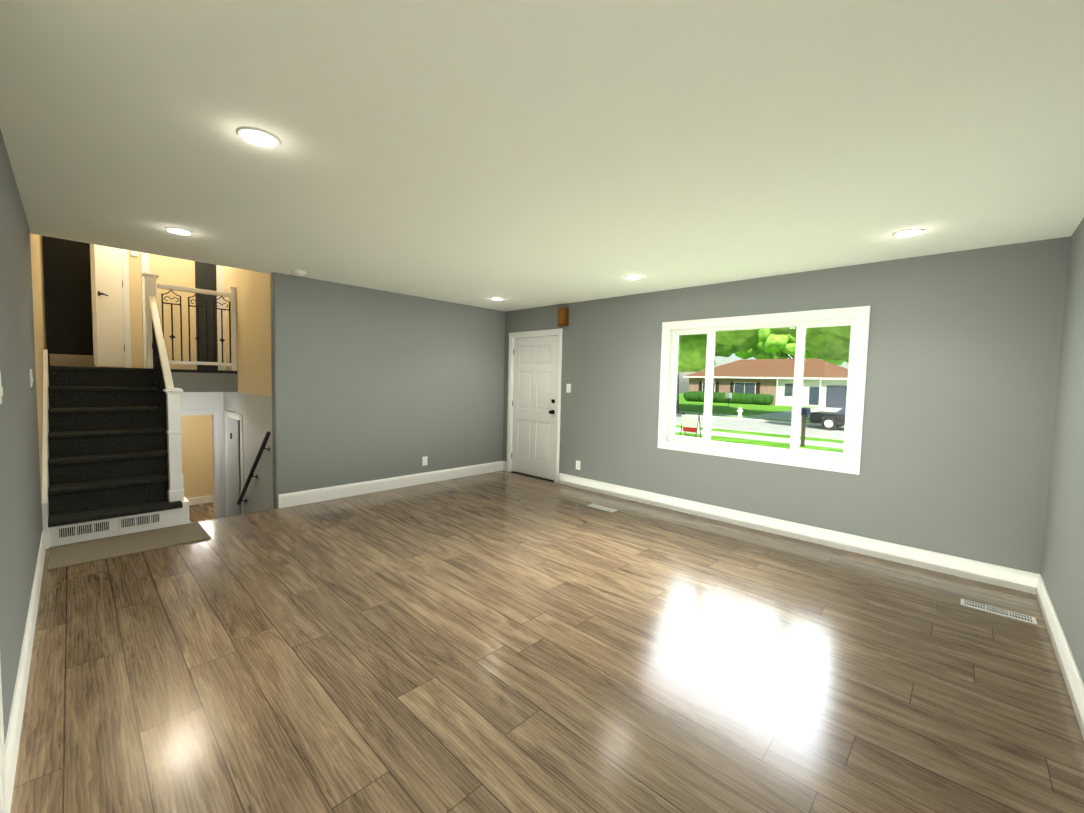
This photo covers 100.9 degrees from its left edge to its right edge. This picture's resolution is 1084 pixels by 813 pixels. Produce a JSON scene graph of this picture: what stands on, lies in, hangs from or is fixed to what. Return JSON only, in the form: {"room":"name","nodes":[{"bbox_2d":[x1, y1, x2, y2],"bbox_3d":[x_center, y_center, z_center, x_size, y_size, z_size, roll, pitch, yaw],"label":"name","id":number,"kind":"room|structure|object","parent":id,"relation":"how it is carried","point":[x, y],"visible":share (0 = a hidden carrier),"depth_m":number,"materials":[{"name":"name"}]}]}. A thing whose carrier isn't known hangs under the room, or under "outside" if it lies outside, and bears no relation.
{"room":"empty living room","nodes":[
{"label":"empty living room","id":0,"kind":"room"},
{"bbox_2d":[0,129,46,745],"bbox_3d":[-2.814,-0.723,2.298,8.484,3.950,0.150,4,5,43],"label":"wall","id":1,"kind":"structure","parent":0,"point":[20,515],"depth_m":2.19,"materials":[{"name":"grey paint"}]},
{"bbox_2d":[0,372,2,403],"bbox_3d":[-1.955,-0.067,1.615,0.120,0.118,0.012,4,5,43],"label":"light switch","id":2,"kind":"object","parent":1,"relation":"attached to","point":[1,391],"visible":1,"depth_m":1.61,"materials":[{"name":"white plastic"}]},
{"bbox_2d":[0,662,7,812],"bbox_3d":[-1.133,0.106,0.851,1.100,2.440,0.030,4,5,43],"label":"door frame","id":3,"kind":"structure","parent":1,"relation":"attached to","point":[3,799],"depth_m":1.22,"materials":[{"name":"white wood"}]},
{"bbox_2d":[5,531,45,812],"bbox_3d":[-2.729,1.129,2.398,3.181,0.145,0.016,4,5,43],"label":"baseboard","id":4,"kind":"structure","parent":1,"relation":"attached to","point":[12,741],"depth_m":1.84,"materials":[{"name":"white wood"}]},
{"bbox_2d":[30,369,32,386],"bbox_3d":[-3.366,-0.188,2.956,0.075,0.118,0.012,4,5,43],"label":"light switch","id":5,"kind":"object","parent":1,"relation":"attached to","point":[31,378],"visible":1,"depth_m":2.93,"materials":[{"name":"white plastic"}]},
{"bbox_2d":[42,236,217,369],"bbox_3d":[-5.100,-1.509,5.887,0.150,2.900,1.932,4,5,43],"label":"wall","id":6,"kind":"structure","parent":0,"point":[68,296],"depth_m":5.71,"materials":[{"name":"beige paint"}]},
{"bbox_2d":[49,354,93,366],"bbox_3d":[-5.590,-0.544,5.330,0.016,0.145,0.361,4,5,43],"label":"baseboard","id":7,"kind":"structure","parent":6,"relation":"attached to","point":[72,360],"depth_m":5.32,"materials":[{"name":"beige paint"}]},
{"bbox_2d":[88,244,124,366],"bbox_3d":[-5.098,-1.478,5.249,0.724,2.018,0.325,4,5,43],"label":"hall door","id":8,"kind":"structure","parent":6,"relation":"in","point":[107,304],"depth_m":5.20,"materials":[{"name":"white wood"}]},
{"bbox_2d":[131,251,137,256],"bbox_3d":[-5.153,-1.958,5.665,0.025,0.110,0.070,4,5,43],"label":"thermostat","id":9,"kind":"object","parent":6,"relation":"attached to","point":[134,253],"visible":0.46,"depth_m":5.66,"materials":[{"name":"white plastic"}]},
{"bbox_2d":[121,249,225,370],"bbox_3d":[-4.884,-1.560,5.983,0.024,2.130,1.090,4,5,43],"label":"trim","id":10,"kind":"structure","parent":6,"relation":"attached to","point":[220,275],"depth_m":5.74,"materials":[{"name":"white wood"}]},
{"bbox_2d":[181,415,212,497],"bbox_3d":[-7.008,0.713,8.714,0.150,2.550,3.581,4,5,43],"label":"wall","id":11,"kind":"structure","parent":0,"point":[196,452],"depth_m":8.84,"materials":[{"name":"beige paint"}]},
{"bbox_2d":[186,495,212,504],"bbox_3d":[-6.975,1.868,8.723,0.016,0.145,3.281,4,5,43],"label":"baseboard","id":12,"kind":"structure","parent":11,"relation":"attached to","point":[200,499],"depth_m":8.91,"materials":[{"name":"white wood"}]},
{"bbox_2d":[189,502,213,522],"bbox_3d":[-5.366,2.116,7.200,5.069,0.100,3.581,4,5,43],"label":"floor","id":13,"kind":"structure","parent":0,"point":[200,512],"depth_m":8.36,"materials":[{"name":"brown wood"}]},
{"bbox_2d":[170,369,236,373],"bbox_3d":[-4.787,-0.440,5.418,1.069,0.035,1.632,4,5,43],"label":"floor","id":14,"kind":"structure","parent":0,"point":[201,371],"depth_m":5.38,"materials":[{"name":"carpet"}]},
{"bbox_2d":[157,283,236,370],"bbox_3d":[-4.122,-0.961,5.378,0.116,1.039,0.741,4,5,43],"label":"railing","id":15,"kind":"object","parent":14,"relation":"on","point":[232,363],"visible":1,"depth_m":5.43,"materials":[{"name":"white"}]},
{"bbox_2d":[180,392,240,517],"bbox_3d":[-4.096,0.898,6.684,0.120,2.550,2.514,4,5,43],"label":"wall","id":16,"kind":"structure","parent":0,"point":[201,400],"depth_m":6.13,"materials":[{"name":"white"}]},
{"bbox_2d":[180,409,222,518],"bbox_3d":[-4.716,1.089,6.034,0.147,2.114,0.648,4,5,43],"label":"door frame","id":17,"kind":"structure","parent":16,"relation":"attached to","point":[216,462],"depth_m":6.17,"materials":[{"name":"white wood"}]},
{"bbox_2d":[223,266,272,513],"bbox_3d":[-3.740,-0.336,5.635,2.599,5.150,0.120,4,5,43],"label":"wall","id":18,"kind":"structure","parent":0,"point":[253,329],"depth_m":5.16,"materials":[{"name":"beige paint"}]},
{"bbox_2d":[224,411,243,516],"bbox_3d":[-3.990,1.124,5.913,0.888,2.094,0.147,4,5,43],"label":"door","id":19,"kind":"structure","parent":18,"relation":"attached to","point":[231,419],"depth_m":6.13,"materials":[{"name":"white wood"}]},
{"bbox_2d":[237,431,270,504],"bbox_3d":[-3.288,0.738,5.108,1.281,1.033,0.068,4,5,43],"label":"handrail","id":20,"kind":"object","parent":18,"relation":"attached to","point":[257,459],"visible":0.96,"depth_m":5.02,"materials":[{"name":"black metal"}]},
{"bbox_2d":[271,272,504,508],"bbox_3d":[-1.663,-0.194,5.856,0.120,2.540,3.297,4,5,43],"label":"wall","id":21,"kind":"structure","parent":0,"point":[368,384],"depth_m":5.41,"materials":[{"name":"grey paint"}]},
{"bbox_2d":[278,461,502,507],"bbox_3d":[-1.685,0.957,5.828,0.016,0.145,3.127,4,5,43],"label":"baseboard","id":22,"kind":"structure","parent":21,"relation":"attached to","point":[315,495],"depth_m":5.50,"materials":[{"name":"white wood"}]},
{"bbox_2d":[422,456,427,465],"bbox_3d":[-1.554,0.725,5.951,0.010,0.118,0.075,4,5,43],"label":"outlet","id":23,"kind":"object","parent":21,"relation":"attached to","point":[424,460],"visible":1,"depth_m":5.94,"materials":[{"name":"white plastic"}]},
{"bbox_2d":[0,0,1083,311],"bbox_3d":[-0.160,-1.306,3.154,5.885,0.160,5.079,4,5,43],"label":"ceiling","id":24,"kind":"structure","parent":0,"point":[520,154],"depth_m":1.89,"materials":[{"name":"white paint"}]},
{"bbox_2d":[164,227,193,234],"bbox_3d":[-2.668,-1.288,3.295,0.170,0.008,0.170,4,5,43],"label":"recessed light","id":25,"kind":"object","parent":24,"relation":"in","point":[176,230],"visible":0.98,"depth_m":3.28,"materials":[{"name":"white plastic"}]},
{"bbox_2d":[236,126,280,147],"bbox_3d":[-1.243,-1.178,1.968,0.170,0.008,0.170,4,5,43],"label":"recessed light","id":26,"kind":"object","parent":24,"relation":"in","point":[258,137],"visible":1,"depth_m":1.95,"materials":[{"name":"white plastic"}]},
{"bbox_2d":[292,270,305,275],"bbox_3d":[-2.436,-1.337,4.495,0.130,0.037,0.130,4,5,43],"label":"smoke detector","id":27,"kind":"object","parent":24,"relation":"attached to","point":[299,272],"visible":1,"depth_m":4.46,"materials":[{"name":"white plastic"}]},
{"bbox_2d":[490,297,502,299],"bbox_3d":[-0.578,-1.380,5.735,0.170,0.008,0.170,4,5,43],"label":"recessed light","id":28,"kind":"object","parent":24,"relation":"in","point":[495,298],"visible":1,"depth_m":5.70,"materials":[{"name":"white"}]},
{"bbox_2d":[624,275,641,278],"bbox_3d":[0.893,-1.268,4.399,0.170,0.008,0.170,4,5,43],"label":"recessed light","id":29,"kind":"object","parent":24,"relation":"in","point":[633,277],"visible":0.98,"depth_m":4.38,"materials":[{"name":"white plastic"}]},
{"bbox_2d":[892,228,924,236],"bbox_3d":[2.431,-1.150,2.974,0.170,0.008,0.170,4,5,43],"label":"recessed light","id":30,"kind":"object","parent":24,"relation":"in","point":[909,232],"visible":0.94,"depth_m":2.96,"materials":[{"name":"white plastic"}]},
{"bbox_2d":[10,470,1083,812],"bbox_3d":[-0.177,1.272,3.261,5.765,0.120,5.079,4,5,43],"label":"floor","id":31,"kind":"structure","parent":0,"point":[502,642],"depth_m":2.15,"materials":[{"name":"brown wood"}]},
{"bbox_2d":[42,272,188,548],"bbox_3d":[-4.141,-0.196,4.316,1.652,2.504,0.908,4,5,43],"label":"staircase","id":32,"kind":"object","parent":31,"relation":"on","point":[111,459],"visible":1,"depth_m":4.18,"materials":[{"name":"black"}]},
{"bbox_2d":[48,522,210,569],"bbox_3d":[-3.325,1.110,3.652,0.570,0.011,0.931,4,5,43],"label":"area rug","id":33,"kind":"object","parent":31,"relation":"on","point":[71,554],"visible":0.96,"depth_m":3.59,"materials":[{"name":"beige fabric"}]},
{"bbox_2d":[587,504,617,511],"bbox_3d":[0.673,1.128,4.990,0.340,0.008,0.110,4,5,43],"label":"floor vent","id":34,"kind":"object","parent":31,"relation":"in","point":[602,508],"visible":1,"depth_m":4.96,"materials":[{"name":"white metal"}]},
{"bbox_2d":[960,599,1036,624],"bbox_3d":[2.904,1.303,2.859,0.340,0.008,0.110,4,5,43],"label":"floor vent","id":35,"kind":"object","parent":31,"relation":"in","point":[1002,612],"visible":1,"depth_m":2.84,"materials":[{"name":"white metal"}]},
{"bbox_2d":[675,329,760,412],"bbox_3d":[9.278,-5.882,30.933,15.322,12.624,15.645,4,5,43],"label":"tree","id":36,"kind":"object","parent":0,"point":[736,346],"depth_m":27.70,"materials":[{"name":"green plant"}]},
{"bbox_2d":[503,236,1070,573],"bbox_3d":[1.509,-0.071,5.013,5.885,2.540,0.150,4,5,43],"label":"wall","id":37,"kind":"structure","parent":0,"point":[963,366],"depth_m":3.60,"materials":[{"name":"grey paint"}]},
{"bbox_2d":[502,461,505,470],"bbox_3d":[-0.585,0.919,6.928,0.091,0.145,0.016,4,5,43],"label":"baseboard","id":38,"kind":"structure","parent":37,"relation":"attached to","point":[504,466],"depth_m":6.91,"materials":[{"name":"white wood"}]},
{"bbox_2d":[511,335,557,479],"bbox_3d":[-0.131,0.005,6.480,0.903,2.010,0.120,4,5,43],"label":"entry door","id":39,"kind":"structure","parent":37,"relation":"in","point":[534,404],"depth_m":6.48,"materials":[{"name":"white wood"}]},
{"bbox_2d":[506,328,562,482],"bbox_3d":[-0.085,-0.031,6.518,1.064,2.112,0.172,4,5,43],"label":"door frame","id":40,"kind":"structure","parent":37,"relation":"attached to","point":[542,333],"depth_m":6.44,"materials":[{"name":"white painted wood"}]},
{"bbox_2d":[558,307,568,325],"bbox_3d":[0.281,-1.198,5.993,0.150,0.240,0.065,4,5,43],"label":"door chime","id":41,"kind":"object","parent":37,"relation":"attached to","point":[563,316],"visible":1,"depth_m":5.96,"materials":[{"name":"brown wood"}]},
{"bbox_2d":[566,384,570,392],"bbox_3d":[0.354,-0.245,5.995,0.075,0.118,0.012,4,5,43],"label":"light switch","id":42,"kind":"object","parent":37,"relation":"attached to","point":[568,388],"visible":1,"depth_m":5.99,"materials":[{"name":"white plastic"}]},
{"bbox_2d":[576,460,580,469],"bbox_3d":[0.476,0.774,5.917,0.075,0.118,0.010,4,5,43],"label":"outlet","id":43,"kind":"object","parent":37,"relation":"attached to","point":[578,465],"visible":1,"depth_m":5.91,"materials":[{"name":"white plastic"}]},
{"bbox_2d":[658,306,870,474],"bbox_3d":[2.070,-0.184,4.459,1.897,1.417,0.173,4,5,43],"label":"window unit","id":44,"kind":"structure","parent":37,"relation":"in","point":[848,459],"depth_m":4.25,"materials":[{"name":"white wood"}]},
{"bbox_2d":[559,473,1039,594],"bbox_3d":[1.842,1.109,4.623,4.434,0.145,0.016,4,5,43],"label":"baseboard","id":45,"kind":"structure","parent":37,"relation":"attached to","point":[1008,577],"depth_m":3.92,"materials":[{"name":"white wood"}]},
{"bbox_2d":[1041,218,1083,681],"bbox_3d":[1.886,0.154,1.258,0.150,2.540,5.079,4,5,43],"label":"wall","id":46,"kind":"structure","parent":0,"point":[1062,571],"depth_m":2.56,"materials":[{"name":"grey paint"}]},
{"bbox_2d":[1036,574,1083,738],"bbox_3d":[1.799,1.294,1.381,0.016,0.145,4.779,4,5,43],"label":"baseboard","id":47,"kind":"structure","parent":46,"relation":"attached to","point":[1073,680],"depth_m":2.25,"materials":[{"name":"white wood"}]},
{"bbox_3d":[-4.401,-0.314,5.689,0.669,0.230,0.715,4,5,43],"label":"ceiling","id":48,"kind":"structure","parent":0,"visible":0},
{"bbox_2d":[171,372,237,391],"bbox_3d":[-4.123,-0.292,5.425,0.100,0.230,0.715,4,5,43],"label":"fascia","id":49,"kind":"object","parent":48,"relation":"attached to","point":[204,382],"visible":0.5,"depth_m":5.41,"materials":[{"name":"grey paint"}]},
{"label":"outside","id":50,"kind":"structure","parent":0,"visible":0},
{"bbox_2d":[679,393,815,419],"bbox_3d":[30.740,-0.227,53.944,110.000,0.300,59.400,4,5,43],"label":"lawn","id":51,"kind":"structure","parent":50,"point":[692,407],"depth_m":39.15,"materials":[{"name":"green plant"}]},
{"bbox_2d":[683,391,772,404],"bbox_3d":[20.493,-0.944,50.011,9.823,1.474,1.510,4,5,43],"label":"hedge","id":52,"kind":"object","parent":51,"relation":"on","point":[756,399],"depth_m":48.84,"materials":[{"name":"green plant"}]},
{"bbox_2d":[725,393,731,406],"bbox_3d":[17.269,-0.628,41.473,0.600,1.299,0.070,4,5,43],"label":"sign","id":53,"kind":"object","parent":51,"relation":"on","point":[727,396],"depth_m":41.47,"materials":[{"name":"white metal"}]},
{"bbox_2d":[683,358,847,407],"bbox_3d":[26.860,-2.919,51.674,18.000,5.148,10.900,4,5,43],"label":"house","id":54,"kind":"structure","parent":51,"relation":"on","point":[825,388],"depth_m":48.09,"materials":[{"name":"brick"}]},
{"bbox_2d":[733,328,848,364],"bbox_3d":[41.676,-10.242,70.726,23.028,18.273,23.802,4,5,43],"label":"tree","id":55,"kind":"object","parent":51,"relation":"on","point":[769,347],"depth_m":64.92,"materials":[{"name":"green plant"}]},
{"bbox_2d":[772,326,850,359],"bbox_3d":[18.878,-5.003,22.332,14.997,12.308,14.531,4,5,43],"label":"tree","id":56,"kind":"object","parent":51,"relation":"on","point":[826,340],"depth_m":24.59,"materials":[{"name":"green plant"}]},
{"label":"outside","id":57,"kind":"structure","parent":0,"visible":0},
{"bbox_2d":[675,432,842,452],"bbox_3d":[-3.142,1.024,18.374,110.000,0.300,12.682,4,5,43],"label":"lawn","id":58,"kind":"structure","parent":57,"point":[754,442],"depth_m":15.69,"materials":[{"name":"green plant"}]},
{"bbox_2d":[680,413,700,436],"bbox_3d":[5.567,0.696,16.754,0.630,0.956,0.469,4,5,43],"label":"sign","id":59,"kind":"object","parent":58,"relation":"on","point":[693,425],"depth_m":16.66,"materials":[{"name":"white metal"}]},
{"bbox_2d":[801,408,810,445],"bbox_3d":[8.881,0.660,15.157,0.210,1.359,0.500,4,5,43],"label":"mailbox","id":60,"kind":"object","parent":58,"relation":"on","point":[805,412],"depth_m":15.02,"materials":[{"name":"black metal"}]},
{"bbox_2d":[675,407,844,448],"bbox_3d":[13.124,0.414,35.449,110.000,0.320,34.500,4,5,43],"label":"street","id":61,"kind":"structure","parent":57,"point":[759,421],"depth_m":21.86,"materials":[{"name":"concrete"}]},
{"bbox_2d":[737,407,742,417],"bbox_3d":[12.357,0.363,27.948,0.360,0.645,0.326,4,5,43],"label":"fire hydrant","id":62,"kind":"object","parent":61,"relation":"on","point":[740,412],"depth_m":27.86,"materials":[{"name":"white metal"}]},
{"bbox_2d":[810,406,845,429],"bbox_3d":[15.636,0.550,21.525,4.500,1.315,1.860,4,5,43],"label":"car","id":63,"kind":"object","parent":61,"relation":"on","point":[818,419],"depth_m":21.85,"materials":[{"name":"black paint"}]}
]}

